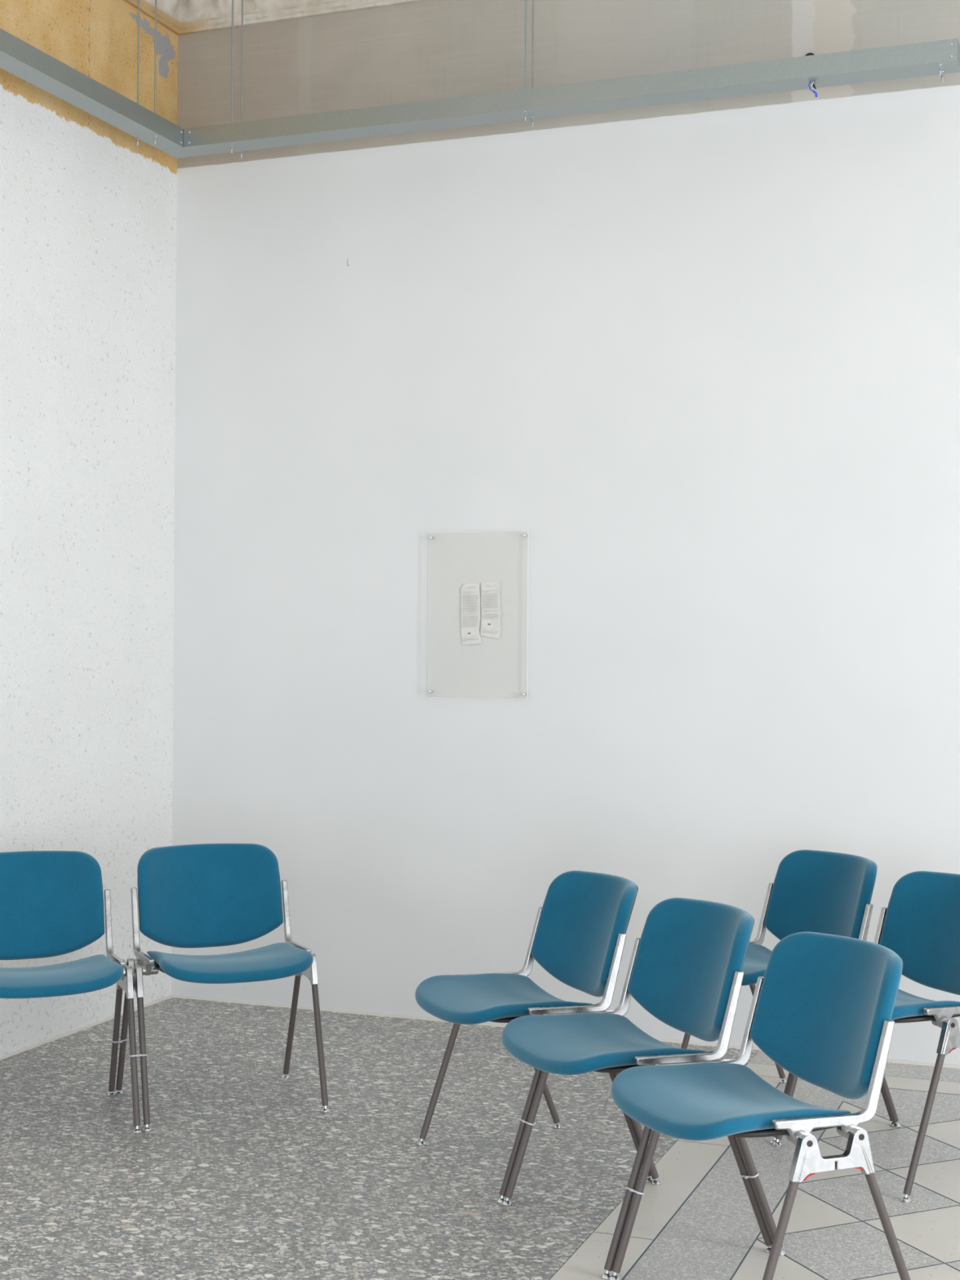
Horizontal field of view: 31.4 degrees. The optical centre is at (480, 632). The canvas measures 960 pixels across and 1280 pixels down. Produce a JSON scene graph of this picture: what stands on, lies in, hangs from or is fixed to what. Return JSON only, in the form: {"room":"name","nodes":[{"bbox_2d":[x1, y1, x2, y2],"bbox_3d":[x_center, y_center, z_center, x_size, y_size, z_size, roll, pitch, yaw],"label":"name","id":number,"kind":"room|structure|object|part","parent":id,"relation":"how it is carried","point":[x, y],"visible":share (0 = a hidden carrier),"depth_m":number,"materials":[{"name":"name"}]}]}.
{"room":"waiting room","nodes":[
{"label":"waiting room","id":0,"kind":"room"},
{"bbox_2d":[0,0,177,1057],"bbox_3d":[-2.870,-0.709,2.592,0.250,4.340,8.800,0,0,21],"label":"wall","id":1,"kind":"structure","parent":0,"point":[88,212],"depth_m":6.09,"materials":[{"name":"white paint"}]},
{"bbox_2d":[0,995,172,1060],"bbox_3d":[-2.725,1.376,2.626,0.009,0.012,8.600,0,0,21],"label":"baseboard","id":2,"kind":"structure","parent":1,"relation":"attached to","point":[68,1033],"depth_m":6.02,"materials":[{"name":"white"}]},
{"bbox_2d":[123,0,181,35],"bbox_3d":[-1.762,-2.505,4.754,0.275,0.308,4.000,0,0,21],"label":"trim","id":3,"kind":"structure","parent":1,"relation":"attached to","point":[168,11],"depth_m":6.54,"materials":[{"name":"paint"}]},
{"bbox_2d":[0,997,959,1279],"bbox_3d":[0.309,1.431,1.334,6.800,0.080,9.059,0,0,21],"label":"floor","id":4,"kind":"structure","parent":0,"point":[240,1172],"depth_m":4.46,"materials":[{"name":"stone"}]},
{"bbox_2d":[0,850,142,1133],"bbox_3d":[-1.283,1.031,4.899,0.552,0.748,0.572,0,0,-22],"label":"chair","id":5,"kind":"object","parent":4,"relation":"on","point":[51,902],"visible":1,"depth_m":5.07,"materials":[{"name":"blue fabric"}]},
{"bbox_3d":[-1.354,0.812,5.078,0.447,0.308,0.178,0,0,-22],"label":"backrest","id":6,"kind":"part","parent":5,"relation":"part of","materials":[{"name":"blue fabric"}]},
{"bbox_3d":[-1.246,0.961,4.808,0.447,0.061,0.374,0,0,-22],"label":"seat","id":7,"kind":"part","parent":5,"relation":"part of","materials":[{"name":"blue fabric"}]},
{"bbox_3d":[-1.072,0.882,5.005,0.017,0.227,0.277,0,0,-22],"label":"frame","id":8,"kind":"part","parent":5,"relation":"part of","materials":[{"name":"metal"}]},
{"bbox_3d":[-1.096,1.222,5.133,0.019,0.342,0.149,0,0,-22],"label":"leg","id":9,"kind":"part","parent":5,"relation":"part of","materials":[{"name":"brown paint"}]},
{"bbox_2d":[111,1035,127,1043],"bbox_3d":[-1.084,1.224,5.139,0.049,0.015,0.026,1,0,-35],"label":"cable tie","id":10,"kind":"object","parent":5,"relation":"attached to","point":[121,1041],"visible":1,"depth_m":5.13,"materials":[{"name":"white plastic"}]},
{"bbox_3d":[-0.986,1.220,4.862,0.019,0.343,0.129,0,0,-22],"label":"leg","id":11,"kind":"part","parent":5,"relation":"part of","materials":[{"name":"brown paint"}]},
{"bbox_2d":[115,843,329,1132],"bbox_3d":[-0.774,1.035,5.115,0.552,0.748,0.572,0,0,-23],"label":"chair","id":12,"kind":"object","parent":4,"relation":"on","point":[208,895],"visible":0.99,"depth_m":5.24,"materials":[{"name":"blue fabric"}]},
{"bbox_3d":[-1.075,1.223,5.149,0.019,0.342,0.149,0,0,-23],"label":"leg","id":13,"kind":"part","parent":12,"relation":"part of","materials":[{"name":"brown paint"}]},
{"bbox_2d":[128,1053,146,1057],"bbox_3d":[-0.975,1.207,4.873,0.053,0.014,0.026,1,0,-34],"label":"cable tie","id":14,"kind":"object","parent":12,"relation":"attached to","point":[140,1055],"visible":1,"depth_m":4.86,"materials":[{"name":"white plastic"}]},
{"bbox_3d":[-0.997,0.883,5.043,0.017,0.227,0.277,0,0,-23],"label":"frame","id":15,"kind":"part","parent":12,"relation":"part of","materials":[{"name":"metal"}]},
{"bbox_3d":[-0.962,1.220,4.879,0.019,0.343,0.129,0,0,-23],"label":"leg","id":16,"kind":"part","parent":12,"relation":"part of","materials":[{"name":"brown paint"}]},
{"bbox_3d":[-0.847,0.816,5.293,0.447,0.308,0.178,0,0,-23],"label":"backrest","id":17,"kind":"part","parent":12,"relation":"part of","materials":[{"name":"blue fabric"}]},
{"bbox_3d":[-0.736,0.966,5.024,0.447,0.061,0.374,0,0,-23],"label":"seat","id":18,"kind":"part","parent":12,"relation":"part of","materials":[{"name":"blue fabric"}]},
{"bbox_3d":[-0.589,1.227,5.351,0.019,0.342,0.149,0,0,-23],"label":"leg","id":19,"kind":"part","parent":12,"relation":"part of","materials":[{"name":"brown paint"}]},
{"bbox_3d":[-0.564,0.886,5.224,0.017,0.227,0.277,0,0,-23],"label":"frame","id":20,"kind":"part","parent":12,"relation":"part of","materials":[{"name":"metal"}]},
{"bbox_3d":[-0.477,1.224,5.082,0.019,0.343,0.129,0,0,-23],"label":"leg","id":21,"kind":"part","parent":12,"relation":"part of","materials":[{"name":"brown paint"}]},
{"bbox_2d":[415,870,654,1204],"bbox_3d":[0.134,1.036,4.548,0.572,0.748,0.552,0,0,-24],"label":"chair","id":22,"kind":"object","parent":4,"relation":"on","point":[578,937],"visible":0.83,"depth_m":4.62,"materials":[{"name":"blue plastic"}]},
{"bbox_3d":[-0.106,1.224,4.728,0.129,0.343,0.019,0,0,-24],"label":"leg","id":23,"kind":"part","parent":22,"relation":"part of","materials":[{"name":"brown paint"}]},
{"bbox_3d":[0.056,0.887,4.771,0.277,0.227,0.017,0,0,-24],"label":"frame","id":24,"kind":"part","parent":22,"relation":"part of","materials":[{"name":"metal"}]},
{"bbox_3d":[0.044,0.967,4.508,0.374,0.061,0.447,0,0,-24],"label":"seat","id":25,"kind":"part","parent":22,"relation":"part of","materials":[{"name":"blue fabric"}]},
{"bbox_3d":[0.108,1.222,4.247,0.129,0.343,0.019,0,0,-24],"label":"leg","id":26,"kind":"part","parent":22,"relation":"part of","materials":[{"name":"brown paint"}]},
{"bbox_3d":[0.160,1.228,4.847,0.149,0.342,0.019,0,0,-24],"label":"leg","id":27,"kind":"part","parent":22,"relation":"part of","materials":[{"name":"brown paint"}]},
{"bbox_3d":[0.248,0.885,4.342,0.277,0.227,0.017,0,0,-24],"label":"frame","id":28,"kind":"part","parent":22,"relation":"part of","materials":[{"name":"metal"}]},
{"bbox_3d":[0.310,0.818,4.627,0.178,0.308,0.447,0,0,-24],"label":"backrest","id":29,"kind":"part","parent":22,"relation":"part of","materials":[{"name":"blue fabric"}]},
{"bbox_3d":[0.375,1.226,4.367,0.149,0.342,0.019,0,0,-24],"label":"leg","id":30,"kind":"part","parent":22,"relation":"part of","materials":[{"name":"brown paint"}]},
{"bbox_2d":[502,897,773,1279],"bbox_3d":[0.360,1.034,4.047,0.572,0.748,0.552,0,0,-23],"label":"chair","id":31,"kind":"object","parent":4,"relation":"on","point":[686,962],"visible":0.88,"depth_m":4.10,"materials":[{"name":"blue plastic"}]},
{"bbox_3d":[0.121,1.222,4.229,0.129,0.343,0.019,0,0,-23],"label":"leg","id":32,"kind":"part","parent":31,"relation":"part of","materials":[{"name":"brown paint"}]},
{"bbox_2d":[520,1118,534,1125],"bbox_3d":[0.116,1.214,4.238,0.026,0.013,0.045,1,0,-35],"label":"cable tie","id":33,"kind":"object","parent":31,"relation":"attached to","point":[521,1119],"visible":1,"depth_m":4.23,"materials":[{"name":"white plastic"}]},
{"bbox_3d":[0.285,0.885,4.271,0.277,0.227,0.017,0,0,-23],"label":"frame","id":34,"kind":"part","parent":31,"relation":"part of","materials":[{"name":"metal"}]},
{"bbox_3d":[0.270,0.965,4.008,0.374,0.061,0.447,0,0,-23],"label":"seat","id":35,"kind":"part","parent":31,"relation":"part of","materials":[{"name":"blue fabric"}]},
{"bbox_3d":[0.331,1.220,3.747,0.129,0.343,0.019,0,0,-23],"label":"leg","id":36,"kind":"part","parent":31,"relation":"part of","materials":[{"name":"brown paint"}]},
{"bbox_3d":[0.390,1.226,4.346,0.149,0.342,0.019,0,0,-23],"label":"leg","id":37,"kind":"part","parent":31,"relation":"part of","materials":[{"name":"brown paint"}]},
{"bbox_3d":[0.472,0.883,3.840,0.277,0.227,0.017,0,0,-23],"label":"frame","id":38,"kind":"part","parent":31,"relation":"part of","materials":[{"name":"metal"}]},
{"bbox_3d":[0.537,0.816,4.125,0.178,0.308,0.447,0,0,-23],"label":"backrest","id":39,"kind":"part","parent":31,"relation":"part of","materials":[{"name":"blue fabric"}]},
{"bbox_2d":[739,1170,758,1178],"bbox_3d":[0.606,1.222,3.853,0.026,0.016,0.048,1,-1,-44],"label":"cable tie","id":40,"kind":"object","parent":31,"relation":"attached to","point":[757,1175],"visible":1,"depth_m":3.84,"materials":[{"name":"white plastic"}]},
{"bbox_3d":[0.599,1.224,3.864,0.149,0.342,0.019,0,0,-23],"label":"leg","id":41,"kind":"part","parent":31,"relation":"part of","materials":[{"name":"brown paint"}]},
{"bbox_2d":[608,931,910,1279],"bbox_3d":[0.584,1.032,3.548,0.572,0.748,0.552,0,0,-23],"label":"chair","id":42,"kind":"object","parent":4,"relation":"on","point":[822,1006],"visible":1,"depth_m":3.57,"materials":[{"name":"blue plastic"}]},
{"bbox_2d":[626,1186,644,1195],"bbox_3d":[0.338,1.221,3.739,0.044,0.014,0.026,0,0,40],"label":"cable tie","id":43,"kind":"object","parent":42,"relation":"attached to","point":[627,1188],"visible":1,"depth_m":3.73,"materials":[{"name":"white plastic"}]},
{"bbox_3d":[0.348,1.220,3.734,0.129,0.343,0.019,0,0,-23],"label":"leg","id":44,"kind":"part","parent":42,"relation":"part of","materials":[{"name":"brown paint"}]},
{"bbox_3d":[0.512,0.883,3.773,0.277,0.227,0.017,0,0,-23],"label":"frame","id":45,"kind":"part","parent":42,"relation":"part of","materials":[{"name":"metal"}]},
{"bbox_3d":[0.493,0.963,3.510,0.374,0.061,0.447,0,0,-23],"label":"seat","id":46,"kind":"part","parent":42,"relation":"part of","materials":[{"name":"blue plastic"}]},
{"bbox_3d":[0.618,1.224,3.846,0.149,0.342,0.019,0,0,-23],"label":"leg","id":47,"kind":"part","parent":42,"relation":"part of","materials":[{"name":"brown paint"}]},
{"bbox_3d":[0.551,1.218,3.248,0.129,0.343,0.019,0,0,-23],"label":"leg","id":48,"kind":"part","parent":42,"relation":"part of","materials":[{"name":"brown paint"}]},
{"bbox_2d":[795,1150,806,1182],"bbox_3d":[0.612,1.020,3.276,0.038,0.065,0.020,0,0,-23],"label":"socket","id":49,"kind":"object","parent":42,"relation":"attached to","point":[801,1155],"depth_m":3.27,"materials":[{"name":"metal"}]},
{"bbox_3d":[0.762,0.814,3.623,0.178,0.308,0.447,0,0,-23],"label":"backrest","id":50,"kind":"part","parent":42,"relation":"part of","materials":[{"name":"blue plastic"}]},
{"bbox_3d":[0.693,0.881,3.340,0.277,0.227,0.017,0,0,-23],"label":"frame","id":51,"kind":"part","parent":42,"relation":"part of","materials":[{"name":"metal"}]},
{"bbox_2d":[861,1144,872,1173],"bbox_3d":[0.750,1.024,3.333,0.040,0.065,0.020,0,0,-23],"label":"socket","id":52,"kind":"object","parent":42,"relation":"attached to","point":[866,1154],"depth_m":3.32,"materials":[{"name":"metal"}]},
{"bbox_3d":[0.820,1.222,3.361,0.149,0.342,0.019,0,0,-23],"label":"leg","id":53,"kind":"part","parent":42,"relation":"part of","materials":[{"name":"brown paint"}]},
{"bbox_2d":[680,849,894,1144],"bbox_3d":[0.884,1.044,5.063,0.572,0.748,0.552,1,0,-26],"label":"chair","id":54,"kind":"object","parent":4,"relation":"on","point":[811,891],"visible":0.44,"depth_m":5.20,"materials":[{"name":"blue plastic"}]},
{"bbox_3d":[0.636,1.232,5.233,0.129,0.343,0.019,1,0,-26],"label":"leg","id":55,"kind":"part","parent":54,"relation":"part of","materials":[{"name":"brown paint"}]},
{"bbox_3d":[0.796,0.974,5.020,0.374,0.061,0.447,1,0,-26],"label":"seat","id":56,"kind":"part","parent":54,"relation":"part of","materials":[{"name":"blue fabric"}]},
{"bbox_3d":[0.797,0.894,5.283,0.277,0.227,0.017,1,0,-26],"label":"frame","id":57,"kind":"part","parent":54,"relation":"part of","materials":[{"name":"metal"}]},
{"bbox_3d":[0.898,1.235,5.363,0.149,0.342,0.019,1,0,-26],"label":"leg","id":58,"kind":"part","parent":54,"relation":"part of","materials":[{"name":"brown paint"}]},
{"bbox_3d":[0.871,1.230,4.762,0.129,0.343,0.019,1,0,-26],"label":"leg","id":59,"kind":"part","parent":54,"relation":"part of","materials":[{"name":"brown paint"}]},
{"bbox_3d":[1.057,0.826,5.150,0.178,0.308,0.447,1,0,-26],"label":"backrest","id":60,"kind":"part","parent":54,"relation":"part of","materials":[{"name":"blue fabric"}]},
{"bbox_3d":[1.007,0.893,4.862,0.277,0.227,0.017,1,0,-26],"label":"frame","id":61,"kind":"part","parent":54,"relation":"part of","materials":[{"name":"metal"}]},
{"bbox_3d":[1.132,1.233,4.892,0.149,0.342,0.019,1,0,-26],"label":"leg","id":62,"kind":"part","parent":54,"relation":"part of","materials":[{"name":"brown paint"}]},
{"bbox_2d":[773,871,959,1203],"bbox_3d":[1.124,1.042,4.575,0.572,0.748,0.552,1,0,-27],"label":"chair","id":63,"kind":"object","parent":4,"relation":"on","point":[920,922],"visible":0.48,"depth_m":4.71,"materials":[{"name":"blue plastic"}]},
{"bbox_3d":[0.875,1.230,4.743,0.129,0.343,0.019,1,0,-27],"label":"leg","id":64,"kind":"part","parent":63,"relation":"part of","materials":[{"name":"brown paint"}]},
{"bbox_3d":[1.036,0.892,4.794,0.277,0.227,0.017,1,0,-27],"label":"frame","id":65,"kind":"part","parent":63,"relation":"part of","materials":[{"name":"metal"}]},
{"bbox_3d":[1.136,1.233,4.875,0.149,0.342,0.019,1,0,-27],"label":"leg","id":66,"kind":"part","parent":63,"relation":"part of","materials":[{"name":"brown paint"}]},
{"bbox_3d":[1.296,0.824,4.662,0.178,0.308,0.447,1,0,-27],"label":"backrest","id":67,"kind":"part","parent":63,"relation":"part of","materials":[{"name":"blue fabric"}]},
{"bbox_3d":[1.112,1.228,4.274,0.129,0.343,0.019,1,0,-27],"label":"leg","id":68,"kind":"part","parent":63,"relation":"part of","materials":[{"name":"brown paint"}]},
{"bbox_3d":[1.036,0.972,4.531,0.374,0.061,0.447,1,0,-27],"label":"seat","id":69,"kind":"part","parent":63,"relation":"part of","materials":[{"name":"blue plastic"}]},
{"bbox_3d":[1.248,0.891,4.375,0.277,0.227,0.017,1,0,-27],"label":"frame","id":70,"kind":"part","parent":63,"relation":"part of","materials":[{"name":"metal"}]},
{"bbox_2d":[942,1030,951,1054],"bbox_3d":[1.172,1.030,4.305,0.038,0.065,0.020,1,0,-27],"label":"socket","id":71,"kind":"object","parent":63,"relation":"attached to","point":[946,1033],"depth_m":4.30,"materials":[{"name":"metal"}]},
{"bbox_2d":[171,0,959,1064],"bbox_3d":[1.939,-0.662,5.605,7.000,4.340,0.250,0,0,21],"label":"wall","id":72,"kind":"structure","parent":0,"point":[705,353],"depth_m":6.10,"materials":[{"name":"paint"}]},
{"bbox_2d":[178,0,429,35],"bbox_3d":[1.856,-2.481,5.371,6.600,0.308,0.275,0,0,21],"label":"trim","id":73,"kind":"structure","parent":72,"relation":"attached to","point":[196,15],"depth_m":6.52,"materials":[{"name":"paint"}]},
{"bbox_2d":[461,582,481,644],"bbox_3d":[-0.032,-0.069,6.208,0.082,0.226,0.006,0,0,21],"label":"paper slip","id":74,"kind":"object","parent":72,"relation":"attached to","point":[470,592],"visible":1,"depth_m":6.21,"materials":[{"name":"grey paper"}]},
{"bbox_2d":[426,530,528,699],"bbox_3d":[-0.009,-0.065,6.190,0.393,0.604,0.030,0,0,21],"label":"panel","id":75,"kind":"object","parent":72,"relation":"attached to","point":[430,537],"visible":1,"depth_m":6.19,"materials":[{"name":"white"}]},
{"bbox_2d":[480,581,501,638],"bbox_3d":[0.039,-0.085,6.181,0.081,0.208,0.006,0,0,21],"label":"paper slip","id":76,"kind":"object","parent":72,"relation":"attached to","point":[491,591],"visible":1,"depth_m":6.18,"materials":[{"name":"grey paper"}]},
{"bbox_2d":[171,995,959,1068],"bbox_3d":[1.881,1.420,5.470,6.600,0.012,0.009,0,0,21],"label":"baseboard","id":77,"kind":"structure","parent":72,"relation":"attached to","point":[404,1016],"depth_m":6.28,"materials":[{"name":"white"}]},
{"bbox_3d":[0.378,-2.743,1.482,7.000,0.150,9.000,0,0,21],"label":"ceiling","id":78,"kind":"structure","parent":0,"visible":0},
{"bbox_2d":[135,0,139,145],"bbox_3d":[-1.226,-2.197,6.129,0.014,0.895,0.014,0,0,21],"label":"rod","id":79,"kind":"object","parent":78,"relation":"hanging from","point":[138,28],"visible":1,"depth_m":6.12,"materials":[{"name":"metal"}]},
{"bbox_2d":[0,28,182,149],"bbox_3d":[-1.815,-1.829,4.471,0.101,0.068,3.845,0,0,21],"label":"beam","id":80,"kind":"structure","parent":79,"relation":"hanging from","point":[18,57],"depth_m":5.70,"materials":[{"name":"metal"}]},
{"bbox_2d":[152,0,156,144],"bbox_3d":[-1.160,-2.197,6.110,0.014,0.895,0.014,0,0,21],"label":"rod","id":81,"kind":"object","parent":78,"relation":"hanging from","point":[155,51],"visible":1,"depth_m":6.11,"materials":[{"name":"metal"}]},
{"bbox_2d":[230,0,233,153],"bbox_3d":[-0.901,-2.195,6.216,0.014,0.895,0.014,0,0,21],"label":"rod","id":82,"kind":"object","parent":78,"relation":"hanging from","point":[232,73],"visible":1,"depth_m":6.21,"materials":[{"name":"metal"}]},
{"bbox_2d":[160,38,959,158],"bbox_3d":[0.170,-1.809,5.837,2.841,0.068,0.121,0,0,21],"label":"beam","id":83,"kind":"structure","parent":82,"relation":"hanging from","point":[919,59],"depth_m":5.73,"materials":[{"name":"metal"}]},
{"bbox_2d":[808,81,817,97],"bbox_3d":[1.077,-1.754,5.507,0.017,0.039,0.059,0,0,35],"label":"cable","id":84,"kind":"object","parent":83,"relation":"attached to","point":[812,86],"visible":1,"depth_m":5.50,"materials":[{"name":"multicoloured plastic"}]},
{"bbox_2d":[937,64,942,75],"bbox_3d":[1.436,-1.783,5.324,0.014,0.085,0.014,0,0,21],"label":"rod","id":85,"kind":"object","parent":83,"relation":"attached to","point":[940,66],"visible":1,"depth_m":5.32,"materials":[{"name":"metal"}]},
{"bbox_2d":[941,71,944,82],"bbox_3d":[1.460,-1.782,5.389,0.014,0.085,0.014,0,0,21],"label":"rod","id":86,"kind":"object","parent":83,"relation":"attached to","point":[942,72],"visible":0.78,"depth_m":5.39,"materials":[{"name":"metal"}]},
{"bbox_2d":[239,0,243,158],"bbox_3d":[-0.875,-2.195,6.280,0.014,0.895,0.014,0,0,21],"label":"rod","id":87,"kind":"object","parent":78,"relation":"hanging from","point":[242,64],"visible":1,"depth_m":6.28,"materials":[{"name":"metal"}]},
{"bbox_2d":[523,0,527,120],"bbox_3d":[0.157,-2.192,5.814,0.014,0.895,0.014,0,0,21],"label":"rod","id":88,"kind":"object","parent":78,"relation":"hanging from","point":[526,1],"visible":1,"depth_m":5.81,"materials":[{"name":"metal"}]},
{"bbox_2d":[530,0,534,126],"bbox_3d":[0.184,-2.191,5.878,0.014,0.895,0.014,0,0,21],"label":"rod","id":89,"kind":"object","parent":78,"relation":"hanging from","point":[532,118],"visible":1,"depth_m":5.87,"materials":[{"name":"metal"}]}
]}

